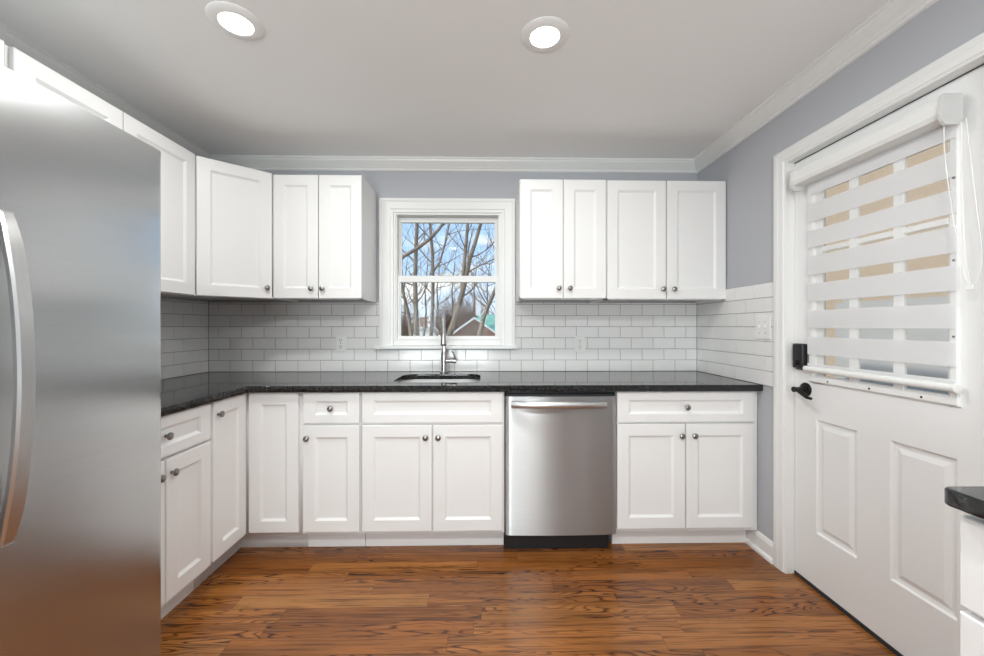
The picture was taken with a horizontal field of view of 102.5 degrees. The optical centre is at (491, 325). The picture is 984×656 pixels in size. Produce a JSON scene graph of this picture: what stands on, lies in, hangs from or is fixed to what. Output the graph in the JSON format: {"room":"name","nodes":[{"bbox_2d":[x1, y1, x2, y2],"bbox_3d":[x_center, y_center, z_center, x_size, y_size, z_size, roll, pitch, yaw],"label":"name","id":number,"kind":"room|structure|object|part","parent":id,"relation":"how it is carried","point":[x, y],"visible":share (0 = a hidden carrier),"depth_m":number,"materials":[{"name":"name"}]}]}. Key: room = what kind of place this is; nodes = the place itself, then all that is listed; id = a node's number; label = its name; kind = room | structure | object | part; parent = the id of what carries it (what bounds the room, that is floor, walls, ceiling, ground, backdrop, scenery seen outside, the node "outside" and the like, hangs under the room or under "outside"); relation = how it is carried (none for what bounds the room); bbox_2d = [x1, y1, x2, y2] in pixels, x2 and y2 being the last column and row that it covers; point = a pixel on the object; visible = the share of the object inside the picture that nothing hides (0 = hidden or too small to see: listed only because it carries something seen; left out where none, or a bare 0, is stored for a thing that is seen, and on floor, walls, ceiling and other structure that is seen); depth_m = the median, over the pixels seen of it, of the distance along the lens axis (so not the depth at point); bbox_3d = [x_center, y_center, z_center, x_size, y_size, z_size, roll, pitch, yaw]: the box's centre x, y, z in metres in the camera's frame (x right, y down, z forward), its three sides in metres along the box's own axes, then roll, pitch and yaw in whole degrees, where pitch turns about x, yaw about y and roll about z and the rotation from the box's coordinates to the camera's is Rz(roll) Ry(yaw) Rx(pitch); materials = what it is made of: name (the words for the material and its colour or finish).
{"room":"kitchen","nodes":[
{"label":"kitchen","id":0,"kind":"room"},
{"bbox_2d":[161,296,207,379],"bbox_3d":[-1.997,0.062,0.105,0.158,2.446,5.280,0,0,-1],"label":"wall","id":1,"kind":"structure","parent":0,"point":[184,321],"depth_m":2.51,"materials":[{"name":"white tile"}]},
{"bbox_2d":[0,39,3,65],"bbox_3d":[-1.747,-0.781,0.846,0.366,0.312,0.912,0,0,-1],"label":"upper cabinet","id":2,"kind":"object","parent":1,"relation":"attached to","point":[1,41],"visible":0.33,"depth_m":1.29,"materials":[{"name":"white paint"}]},
{"bbox_2d":[4,44,194,295],"bbox_3d":[-1.763,-0.550,1.734,0.366,0.774,0.847,0,0,-1],"label":"upper cabinet","id":3,"kind":"object","parent":1,"relation":"attached to","point":[177,162],"visible":0.17,"depth_m":1.97,"materials":[{"name":"white paint"}]},
{"bbox_3d":[-1.613,-0.551,1.522,0.019,0.768,0.397,0,0,-1],"label":"door","id":4,"kind":"part","parent":3,"relation":"part of","materials":[{"name":"white paint"}]},
{"bbox_3d":[-1.621,-0.551,1.938,0.019,0.768,0.421,0,0,-1],"label":"door","id":5,"kind":"part","parent":3,"relation":"part of","materials":[{"name":"white paint"}]},
{"bbox_2d":[0,23,210,158],"bbox_3d":[-1.895,-1.122,0.181,0.066,0.078,5.130,0,0,-1],"label":"trim","id":6,"kind":"structure","parent":1,"relation":"attached to","point":[10,38],"depth_m":1.87,"materials":[{"name":"white paint"}]},
{"bbox_2d":[0,0,889,158],"bbox_3d":[-0.211,-1.211,0.211,3.733,0.100,5.430,0,0,-1],"label":"ceiling","id":7,"kind":"structure","parent":0,"point":[421,78],"depth_m":1.77,"materials":[{"name":"white paint"}]},
{"bbox_2d":[205,1,264,40],"bbox_3d":[-0.977,-1.156,1.508,0.194,0.009,0.194,0,0,-1],"label":"recessed light","id":8,"kind":"object","parent":7,"relation":"in","point":[236,21],"visible":1,"depth_m":1.49,"materials":[{"name":"white paint"}]},
{"bbox_2d":[521,16,569,52],"bbox_3d":[0.211,-1.156,1.577,0.194,0.009,0.194,0,0,-1],"label":"recessed light","id":9,"kind":"object","parent":7,"relation":"in","point":[546,33],"visible":1,"depth_m":1.56,"materials":[{"name":"white paint"}]},
{"bbox_2d":[208,171,696,371],"bbox_3d":[-0.258,0.062,2.847,3.733,2.446,0.158,0,0,-1],"label":"wall","id":10,"kind":"structure","parent":0,"point":[244,335],"depth_m":2.77,"materials":[{"name":"grey paint"}]},
{"bbox_2d":[173,155,275,299],"bbox_3d":[-1.649,-0.548,2.450,0.620,0.767,0.585,0,0,-1],"label":"upper cabinet","id":11,"kind":"object","parent":10,"relation":"attached to","point":[234,203],"visible":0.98,"depth_m":2.28,"materials":[{"name":"white paint"}]},
{"bbox_3d":[-1.497,-0.173,2.304,0.393,0.016,0.018,0,0,-43],"label":"rail","id":12,"kind":"part","parent":11,"relation":"part of","materials":[{"name":"white paint"}]},
{"bbox_2d":[273,175,376,301],"bbox_3d":[-1.074,-0.546,2.571,0.543,0.763,0.364,0,0,-1],"label":"upper cabinet","id":13,"kind":"object","parent":10,"relation":"attached to","point":[324,226],"visible":1,"depth_m":2.42,"materials":[{"name":"white paint"}]},
{"bbox_3d":[-1.201,-0.547,2.424,0.270,0.756,0.019,0,0,-1],"label":"door","id":14,"kind":"part","parent":13,"relation":"part of","materials":[{"name":"white paint"}]},
{"bbox_3d":[-1.075,-0.180,2.604,0.509,0.002,0.295,0,0,-1],"label":"panel","id":15,"kind":"part","parent":13,"relation":"part of","materials":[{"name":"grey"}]},
{"bbox_3d":[-0.930,-0.547,2.429,0.260,0.756,0.019,0,0,-1],"label":"door","id":16,"kind":"part","parent":13,"relation":"part of","materials":[{"name":"white paint"}]},
{"bbox_2d":[336,335,345,351],"bbox_3d":[-1.052,0.122,2.749,0.072,0.116,0.009,0,0,-1],"label":"wall outlet","id":17,"kind":"object","parent":10,"relation":"attached to","point":[340,339],"visible":1,"depth_m":2.75,"materials":[{"name":"white plastic"}]},
{"bbox_2d":[374,198,517,348],"bbox_3d":[-0.320,-0.364,2.829,1.000,1.051,0.192,0,0,-1],"label":"window","id":18,"kind":"structure","parent":10,"relation":"in","point":[393,212],"depth_m":2.76,"materials":[{"name":"white paint"}]},
{"bbox_3d":[-0.320,0.133,2.829,1.000,0.056,0.192,0,0,-1],"label":"sill","id":19,"kind":"part","parent":18,"relation":"part of","materials":[{"name":"white paint"}]},
{"bbox_3d":[-0.313,-0.548,2.859,0.728,0.462,0.032,0,0,-1],"label":"sash","id":20,"kind":"part","parent":18,"relation":"part of","materials":[{"name":"clear glass"}]},
{"bbox_3d":[-0.312,-0.129,2.822,0.728,0.456,0.034,0,0,-1],"label":"sash","id":21,"kind":"part","parent":18,"relation":"part of","materials":[{"name":"white paint"}]},
{"bbox_2d":[209,302,696,371],"bbox_3d":[-0.257,0.076,2.770,3.414,0.481,0.005,0,0,-1],"label":"tile backsplash","id":22,"kind":"structure","parent":10,"relation":"attached to","point":[539,348],"depth_m":2.77,"materials":[{"name":"white tile"}]},
{"bbox_2d":[211,155,696,173],"bbox_3d":[-0.256,-1.122,2.743,3.433,0.078,0.066,0,0,-1],"label":"trim","id":23,"kind":"structure","parent":10,"relation":"attached to","point":[258,162],"depth_m":2.74,"materials":[{"name":"white paint"}]},
{"bbox_2d":[516,179,605,302],"bbox_3d":[0.437,-0.537,2.597,0.537,0.745,0.364,0,0,-1],"label":"upper cabinet","id":24,"kind":"object","parent":10,"relation":"attached to","point":[561,224],"visible":1,"depth_m":2.45,"materials":[{"name":"white paint"}]},
{"bbox_3d":[0.306,-0.539,2.451,0.264,0.736,0.019,0,0,-1],"label":"door","id":25,"kind":"part","parent":24,"relation":"part of","materials":[{"name":"white paint"}]},
{"bbox_3d":[0.436,-0.180,2.631,0.503,0.002,0.295,0,0,-1],"label":"panel","id":26,"kind":"part","parent":24,"relation":"part of","materials":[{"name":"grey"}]},
{"bbox_3d":[0.576,-0.539,2.456,0.263,0.736,0.019,0,0,-1],"label":"door","id":27,"kind":"part","parent":24,"relation":"part of","materials":[{"name":"white paint"}]},
{"bbox_2d":[575,336,584,351],"bbox_3d":[0.619,0.127,2.779,0.072,0.116,0.009,0,0,-1],"label":"wall outlet","id":28,"kind":"object","parent":10,"relation":"attached to","point":[579,340],"visible":1,"depth_m":2.78,"materials":[{"name":"white plastic"}]},
{"bbox_2d":[592,180,725,302],"bbox_3d":[1.084,-0.535,2.609,0.750,0.744,0.364,0,0,-1],"label":"upper cabinet","id":29,"kind":"object","parent":10,"relation":"attached to","point":[666,240],"visible":0.97,"depth_m":2.46,"materials":[{"name":"white paint"}]},
{"bbox_3d":[0.898,-0.535,2.461,0.366,0.737,0.019,0,0,-1],"label":"door","id":30,"kind":"part","parent":29,"relation":"part of","materials":[{"name":"white paint"}]},
{"bbox_3d":[1.084,-0.178,2.642,0.716,0.002,0.295,0,0,-1],"label":"panel","id":31,"kind":"part","parent":29,"relation":"part of","materials":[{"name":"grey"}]},
{"bbox_3d":[1.274,-0.535,2.468,0.369,0.737,0.019,0,0,-1],"label":"door","id":32,"kind":"part","parent":29,"relation":"part of","materials":[{"name":"white paint"}]},
{"bbox_2d":[161,537,895,655],"bbox_3d":[-0.161,1.260,0.212,3.533,0.050,5.130,0,0,-1],"label":"floor","id":33,"kind":"structure","parent":0,"point":[638,599],"depth_m":1.73,"materials":[{"name":"brown wood"}]},
{"bbox_2d":[0,65,160,655],"bbox_3d":[-1.459,0.328,0.839,0.900,1.815,0.904,0,0,-1],"label":"refrigerator","id":34,"kind":"object","parent":33,"relation":"on","point":[80,194],"visible":1,"depth_m":1.01,"materials":[{"name":"grey metal"}]},
{"bbox_3d":[-1.038,0.113,0.860,0.059,0.728,0.035,0,0,-1],"label":"handle","id":35,"kind":"part","parent":34,"relation":"part of","materials":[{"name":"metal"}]},
{"bbox_2d":[161,403,210,618],"bbox_3d":[-1.613,0.795,1.572,0.674,0.880,0.541,0,0,-1],"label":"base cabinet","id":36,"kind":"object","parent":33,"relation":"on","point":[185,434],"visible":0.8,"depth_m":1.69,"materials":[{"name":"white paint"}]},
{"bbox_3d":[-1.311,0.824,1.446,0.019,0.575,0.258,0,0,-1],"label":"door","id":37,"kind":"part","parent":36,"relation":"part of","materials":[{"name":"white paint"}]},
{"bbox_3d":[-1.289,0.595,1.539,0.028,0.031,0.031,0,0,-1],"label":"knob","id":38,"kind":"part","parent":36,"relation":"part of","materials":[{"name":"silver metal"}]},
{"bbox_3d":[-1.290,0.440,1.577,0.028,0.031,0.031,0,0,-1],"label":"knob","id":39,"kind":"part","parent":36,"relation":"part of","materials":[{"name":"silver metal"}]},
{"bbox_3d":[-1.290,0.595,1.607,0.028,0.031,0.031,0,0,-1],"label":"knob","id":40,"kind":"part","parent":36,"relation":"part of","materials":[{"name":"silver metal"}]},
{"bbox_3d":[-1.313,0.441,1.578,0.019,0.166,0.522,0,0,-1],"label":"drawer","id":41,"kind":"part","parent":36,"relation":"part of","materials":[{"name":"white paint"}]},
{"bbox_2d":[193,392,307,589],"bbox_3d":[-1.498,0.795,2.300,0.930,0.880,0.904,0,0,-1],"label":"base cabinet","id":42,"kind":"object","parent":33,"relation":"on","point":[256,439],"visible":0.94,"depth_m":2.12,"materials":[{"name":"white paint"}]},
{"bbox_3d":[-1.295,0.421,1.888,0.028,0.031,0.031,0,0,-1],"label":"knob","id":43,"kind":"part","parent":42,"relation":"part of","materials":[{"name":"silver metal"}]},
{"bbox_3d":[-1.320,0.735,1.986,0.019,0.752,0.252,0,0,-1],"label":"door","id":44,"kind":"part","parent":42,"relation":"part of","materials":[{"name":"white paint"}]},
{"bbox_3d":[-1.173,0.735,2.130,0.265,0.752,0.019,0,0,-1],"label":"door","id":45,"kind":"part","parent":42,"relation":"part of","materials":[{"name":"white paint"}]},
{"bbox_2d":[161,371,762,416],"bbox_3d":[-0.244,0.336,2.046,3.431,0.034,1.458,0,0,-1],"label":"countertop","id":46,"kind":"structure","parent":42,"relation":"on","point":[178,394],"depth_m":2.19,"materials":[{"name":"black stone"}]},
{"bbox_2d":[401,379,479,382],"bbox_3d":[-0.324,0.445,2.427,0.542,0.180,0.435,0,0,-1],"label":"sink","id":47,"kind":"object","parent":46,"relation":"in","point":[411,380],"visible":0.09,"depth_m":2.63,"materials":[{"name":"metal"}]},
{"bbox_2d":[440,312,456,372],"bbox_3d":[-0.296,0.112,2.613,0.112,0.414,0.202,0,0,-1],"label":"kitchen faucet","id":48,"kind":"object","parent":46,"relation":"on","point":[444,360],"visible":1,"depth_m":2.67,"materials":[{"name":"silver metal"}]},
{"bbox_3d":[-0.278,0.236,2.688,0.073,0.033,0.033,0,0,-1],"label":"handle","id":49,"kind":"part","parent":48,"relation":"part of","materials":[{"name":"silver metal"}]},
{"bbox_2d":[303,392,365,546],"bbox_3d":[-0.873,0.795,2.430,0.317,0.880,0.666,0,0,-1],"label":"base cabinet","id":50,"kind":"object","parent":33,"relation":"on","point":[332,421],"visible":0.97,"depth_m":2.13,"materials":[{"name":"white paint"}]},
{"bbox_3d":[-0.866,0.441,2.135,0.301,0.166,0.019,0,0,-1],"label":"drawer","id":51,"kind":"part","parent":50,"relation":"part of","materials":[{"name":"white paint"}]},
{"bbox_3d":[-0.866,0.824,2.135,0.301,0.575,0.019,0,0,-1],"label":"door","id":52,"kind":"part","parent":50,"relation":"part of","materials":[{"name":"white paint"}]},
{"bbox_2d":[362,392,503,545],"bbox_3d":[-0.325,0.795,2.440,0.774,0.880,0.666,0,0,-1],"label":"base cabinet","id":53,"kind":"object","parent":33,"relation":"on","point":[433,462],"visible":0.94,"depth_m":2.14,"materials":[{"name":"white paint"}]},
{"bbox_3d":[-0.514,0.824,2.141,0.376,0.575,0.019,0,0,-1],"label":"door","id":54,"kind":"part","parent":53,"relation":"part of","materials":[{"name":"white paint"}]},
{"bbox_3d":[-0.130,0.824,2.148,0.376,0.575,0.019,0,0,-1],"label":"door","id":55,"kind":"part","parent":53,"relation":"part of","materials":[{"name":"white paint"}]},
{"bbox_2d":[504,392,615,548],"bbox_3d":[0.372,0.797,2.420,0.605,0.876,0.675,0,0,-1],"label":"dishwasher","id":56,"kind":"object","parent":33,"relation":"on","point":[560,447],"visible":0.99,"depth_m":2.14,"materials":[{"name":"silver metal"}]},
{"bbox_3d":[0.358,1.187,2.442,0.575,0.096,0.490,0,0,-1],"label":"toe panel","id":57,"kind":"part","parent":56,"relation":"part of","materials":[{"name":"black plastic"}]},
{"bbox_3d":[0.362,0.423,2.114,0.520,0.043,0.065,0,0,-1],"label":"handle","id":58,"kind":"part","parent":56,"relation":"part of","materials":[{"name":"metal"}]},
{"bbox_2d":[609,391,756,543],"bbox_3d":[1.069,0.795,2.465,0.786,0.880,0.666,0,0,-1],"label":"base cabinet","id":59,"kind":"object","parent":33,"relation":"on","point":[686,461],"visible":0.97,"depth_m":2.17,"materials":[{"name":"white paint"}]},
{"bbox_3d":[0.870,0.822,2.166,0.374,0.572,0.019,0,0,-1],"label":"door","id":60,"kind":"part","parent":59,"relation":"part of","materials":[{"name":"white paint"}]},
{"bbox_3d":[1.060,0.442,2.169,0.754,0.168,0.019,0,0,-1],"label":"drawer","id":61,"kind":"part","parent":59,"relation":"part of","materials":[{"name":"white paint"}]},
{"bbox_3d":[1.250,0.822,2.172,0.375,0.572,0.019,0,0,-1],"label":"door","id":62,"kind":"part","parent":59,"relation":"part of","materials":[{"name":"white paint"}]},
{"bbox_2d":[960,513,983,655],"bbox_3d":[1.198,0.795,0.560,0.598,0.880,0.457,0,0,-1],"label":"base cabinet","id":63,"kind":"object","parent":33,"relation":"on","point":[971,526],"visible":0.82,"depth_m":0.76,"materials":[{"name":"white paint"}]},
{"bbox_2d":[945,486,983,518],"bbox_3d":[1.198,0.336,0.547,0.599,0.034,0.492,0,0,-1],"label":"countertop","id":64,"kind":"structure","parent":63,"relation":"on","point":[968,499],"depth_m":0.75,"materials":[{"name":"black stone"}]},
{"bbox_3d":[0.937,0.837,0.556,0.019,0.548,0.452,0,0,-1],"label":"door","id":65,"kind":"part","parent":63,"relation":"part of","materials":[{"name":"white paint"}]},
{"bbox_2d":[697,0,983,540],"bbox_3d":[1.577,0.062,0.168,0.158,2.446,5.280,0,0,-1],"label":"wall","id":66,"kind":"structure","parent":0,"point":[727,345],"depth_m":2.12,"materials":[{"name":"grey paint"}]},
{"bbox_2d":[697,282,772,386],"bbox_3d":[1.461,0.044,2.423,0.005,0.546,0.748,0,0,-1],"label":"tile backsplash","id":67,"kind":"structure","parent":66,"relation":"attached to","point":[740,327],"depth_m":2.35,"materials":[{"name":"white tile"}]},
{"bbox_2d":[745,530,772,563],"bbox_3d":[1.458,1.183,2.177,0.026,0.104,0.259,0,0,-1],"label":"baseboard","id":68,"kind":"structure","parent":66,"relation":"attached to","point":[755,539],"depth_m":2.14,"materials":[{"name":"white paint"}]},
{"bbox_2d":[755,316,770,338],"bbox_3d":[1.455,0.008,2.130,0.016,0.124,0.116,0,0,-1],"label":"light switch","id":69,"kind":"object","parent":66,"relation":"attached to","point":[762,323],"visible":1,"depth_m":2.12,"materials":[{"name":"white plastic"}]},
{"bbox_2d":[693,0,938,173],"bbox_3d":[1.472,-1.122,0.241,0.066,0.078,5.130,0,0,-1],"label":"trim","id":70,"kind":"structure","parent":66,"relation":"attached to","point":[894,14],"depth_m":1.72,"materials":[{"name":"white paint"}]},
{"bbox_2d":[773,32,983,655],"bbox_3d":[1.556,0.188,1.568,0.212,2.135,0.960,0,0,-1],"label":"door","id":71,"kind":"structure","parent":66,"relation":"in","point":[862,471],"depth_m":1.53,"materials":[{"name":"white paint"}]},
{"bbox_3d":[1.479,0.305,1.901,0.066,0.066,0.066,0,0,-1],"label":"lever handle","id":72,"kind":"part","parent":71,"relation":"part of","materials":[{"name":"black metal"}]},
{"bbox_3d":[1.456,0.317,1.855,0.023,0.045,0.102,0,0,-1],"label":"lever","id":73,"kind":"part","parent":71,"relation":"part of","materials":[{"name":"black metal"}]},
{"bbox_3d":[1.518,-0.196,1.578,0.023,0.929,0.598,0,0,-1],"label":"lite frame","id":74,"kind":"part","parent":71,"relation":"part of","materials":[{"name":"white paint"}]},
{"bbox_2d":[789,93,982,393],"bbox_3d":[1.469,-0.266,1.543,0.078,0.967,0.705,0,0,-1],"label":"roller blind","id":75,"kind":"object","parent":71,"relation":"attached to","point":[934,123],"visible":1,"depth_m":1.48,"materials":[{"name":"white fabric"}]},
{"bbox_3d":[1.491,0.201,1.575,0.024,0.026,0.600,0,0,-1],"label":"rail","id":76,"kind":"part","parent":75,"relation":"part of","materials":[{"name":"white plastic"}]},
{"bbox_3d":[1.463,-0.388,1.246,0.003,0.518,0.067,0,0,-1],"label":"cord","id":77,"kind":"part","parent":75,"relation":"part of","materials":[{"name":"white plastic"}]},
{"bbox_3d":[1.468,-0.384,1.225,0.003,0.510,0.026,0,0,-1],"label":"cord","id":78,"kind":"part","parent":75,"relation":"part of","materials":[{"name":"white fabric"}]},
{"bbox_3d":[1.479,-0.386,1.212,0.003,0.527,0.043,0,0,-1],"label":"cord","id":79,"kind":"part","parent":75,"relation":"part of","materials":[{"name":"white fabric"}]},
{"label":"outside","id":80,"kind":"structure","parent":0,"visible":0},
{"bbox_3d":[-1.092,1.885,61.630,120.000,0.200,116.720,0,0,-1],"label":"ground","id":81,"kind":"structure","parent":80,"visible":0},
{"bbox_2d":[401,305,424,335],"bbox_3d":[-6.662,-0.225,29.877,3.494,4.089,1.406,0,0,-12],"label":"bare shrub","id":82,"kind":"object","parent":81,"relation":"on","point":[404,327],"visible":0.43,"depth_m":29.77,"materials":[{"name":"brown plant"}]},
{"bbox_2d":[401,234,436,330],"bbox_3d":[-10.362,-4.829,42.792,10.292,13.249,5.573,0,0,10],"label":"bare tree","id":83,"kind":"object","parent":81,"relation":"on","point":[406,264],"visible":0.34,"depth_m":41.80,"materials":[{"name":"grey plant"}]},
{"bbox_2d":[401,223,439,335],"bbox_3d":[-3.494,-2.601,16.634,6.531,8.775,2.468,0,0,-9],"label":"bare tree","id":84,"kind":"object","parent":81,"relation":"on","point":[415,300],"visible":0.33,"depth_m":16.87,"materials":[{"name":"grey plant"}]},
{"bbox_2d":[413,317,433,335],"bbox_3d":[-10.932,0.256,58.785,4.765,3.057,6.660,0,0,-1],"label":"house","id":85,"kind":"structure","parent":81,"relation":"on","point":[421,325],"depth_m":55.85,"materials":[{"name":"white"}]},
{"bbox_2d":[402,224,445,259],"bbox_3d":[-0.842,-0.399,6.642,1.788,4.368,0.921,0,0,-37],"label":"bare tree","id":86,"kind":"object","parent":81,"relation":"on","point":[438,229],"visible":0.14,"depth_m":6.46,"materials":[{"name":"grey plant"}]},
{"bbox_2d":[401,224,459,335],"bbox_3d":[-6.287,-4.574,38.491,8.884,12.734,6.032,0,0,28],"label":"bare tree","id":87,"kind":"object","parent":81,"relation":"on","point":[425,317],"visible":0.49,"depth_m":37.40,"materials":[{"name":"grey plant"}]},
{"bbox_2d":[406,236,479,324],"bbox_3d":[-9.135,-7.061,67.558,18.198,17.800,7.622,0,0,-6],"label":"bare tree","id":88,"kind":"object","parent":81,"relation":"on","point":[448,297],"visible":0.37,"depth_m":66.13,"materials":[{"name":"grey plant"}]},
{"bbox_2d":[423,295,466,335],"bbox_3d":[-4.311,-0.687,36.351,4.122,5.036,2.196,0,0,5],"label":"bare shrub","id":89,"kind":"object","parent":81,"relation":"on","point":[437,325],"visible":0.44,"depth_m":35.93,"materials":[{"name":"brown plant"}]},
{"bbox_2d":[402,224,493,335],"bbox_3d":[-2.329,-3.954,20.349,8.185,11.482,3.862,0,0,16],"label":"bare tree","id":90,"kind":"object","parent":81,"relation":"on","point":[433,252],"visible":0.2,"depth_m":20.88,"materials":[{"name":"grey plant"}]},
{"bbox_2d":[409,230,492,311],"bbox_3d":[-5.374,-5.768,49.834,14.290,15.142,4.909,0,0,-3],"label":"bare tree","id":91,"kind":"object","parent":81,"relation":"on","point":[461,230],"visible":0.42,"depth_m":49.72,"materials":[{"name":"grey plant"}]},
{"bbox_2d":[419,228,494,313],"bbox_3d":[-3.042,-5.349,43.687,11.139,14.293,3.252,0,0,-9],"label":"bare tree","id":92,"kind":"object","parent":81,"relation":"on","point":[488,228],"visible":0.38,"depth_m":43.92,"materials":[{"name":"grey plant"}]},
{"bbox_2d":[444,283,484,329],"bbox_3d":[-1.789,-1.011,32.861,6.483,5.676,2.077,0,0,9],"label":"bare shrub","id":93,"kind":"object","parent":81,"relation":"on","point":[464,317],"visible":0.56,"depth_m":32.71,"materials":[{"name":"brown plant"}]},
{"bbox_2d":[440,224,493,335],"bbox_3d":[-0.481,-2.569,13.240,3.393,8.716,2.272,0,0,-1],"label":"bare tree","id":94,"kind":"object","parent":81,"relation":"on","point":[466,255],"visible":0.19,"depth_m":12.93,"materials":[{"name":"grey plant"}]},
{"bbox_2d":[441,231,494,313],"bbox_3d":[0.280,-6.829,62.443,17.631,17.310,7.188,0,0,2],"label":"bare tree","id":95,"kind":"object","parent":81,"relation":"on","point":[464,231],"visible":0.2,"depth_m":61.90,"materials":[{"name":"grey plant"}]},
{"bbox_2d":[453,298,494,335],"bbox_3d":[2.463,-0.138,29.968,11.515,3.846,4.160,0,0,-1],"label":"house","id":96,"kind":"structure","parent":81,"relation":"on","point":[468,327],"depth_m":28.19,"materials":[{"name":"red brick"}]},
{"bbox_2d":[460,226,494,313],"bbox_3d":[0.890,-4.212,36.812,9.099,12.009,3.977,0,0,-10],"label":"bare tree","id":97,"kind":"object","parent":81,"relation":"on","point":[483,226],"visible":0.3,"depth_m":36.14,"materials":[{"name":"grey plant"}]},
{"bbox_2d":[461,226,494,335],"bbox_3d":[0.348,-0.706,9.195,2.923,4.986,0.744,0,0,10],"label":"bare tree","id":98,"kind":"object","parent":81,"relation":"on","point":[487,306],"visible":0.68,"depth_m":9.46,"materials":[{"name":"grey plant"}]},
{"bbox_2d":[471,326,489,335],"bbox_3d":[-0.785,0.735,26.502,1.675,2.148,0.898,0,0,-11],"label":"bare shrub","id":99,"kind":"object","parent":81,"relation":"on","point":[485,331],"visible":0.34,"depth_m":26.48,"materials":[{"name":"brown plant"}]},
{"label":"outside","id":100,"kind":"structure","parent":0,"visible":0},
{"bbox_3d":[31.023,1.485,-7.837,58.241,0.200,23.230,0,0,-1],"label":"terrain","id":101,"kind":"structure","parent":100,"visible":0},
{"bbox_2d":[826,142,947,377],"bbox_3d":[6.601,-1.315,1.417,3.550,5.400,10.600,0,0,-1],"label":"house","id":102,"kind":"structure","parent":101,"relation":"on","point":[937,261],"depth_m":5.14,"materials":[{"name":"beige"}]},
{"bbox_2d":[835,296,947,393],"bbox_3d":[3.654,0.510,0.665,0.130,1.750,6.800,0,0,-1],"label":"fence","id":103,"kind":"object","parent":101,"relation":"on","point":[936,371],"visible":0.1,"depth_m":3.49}
]}

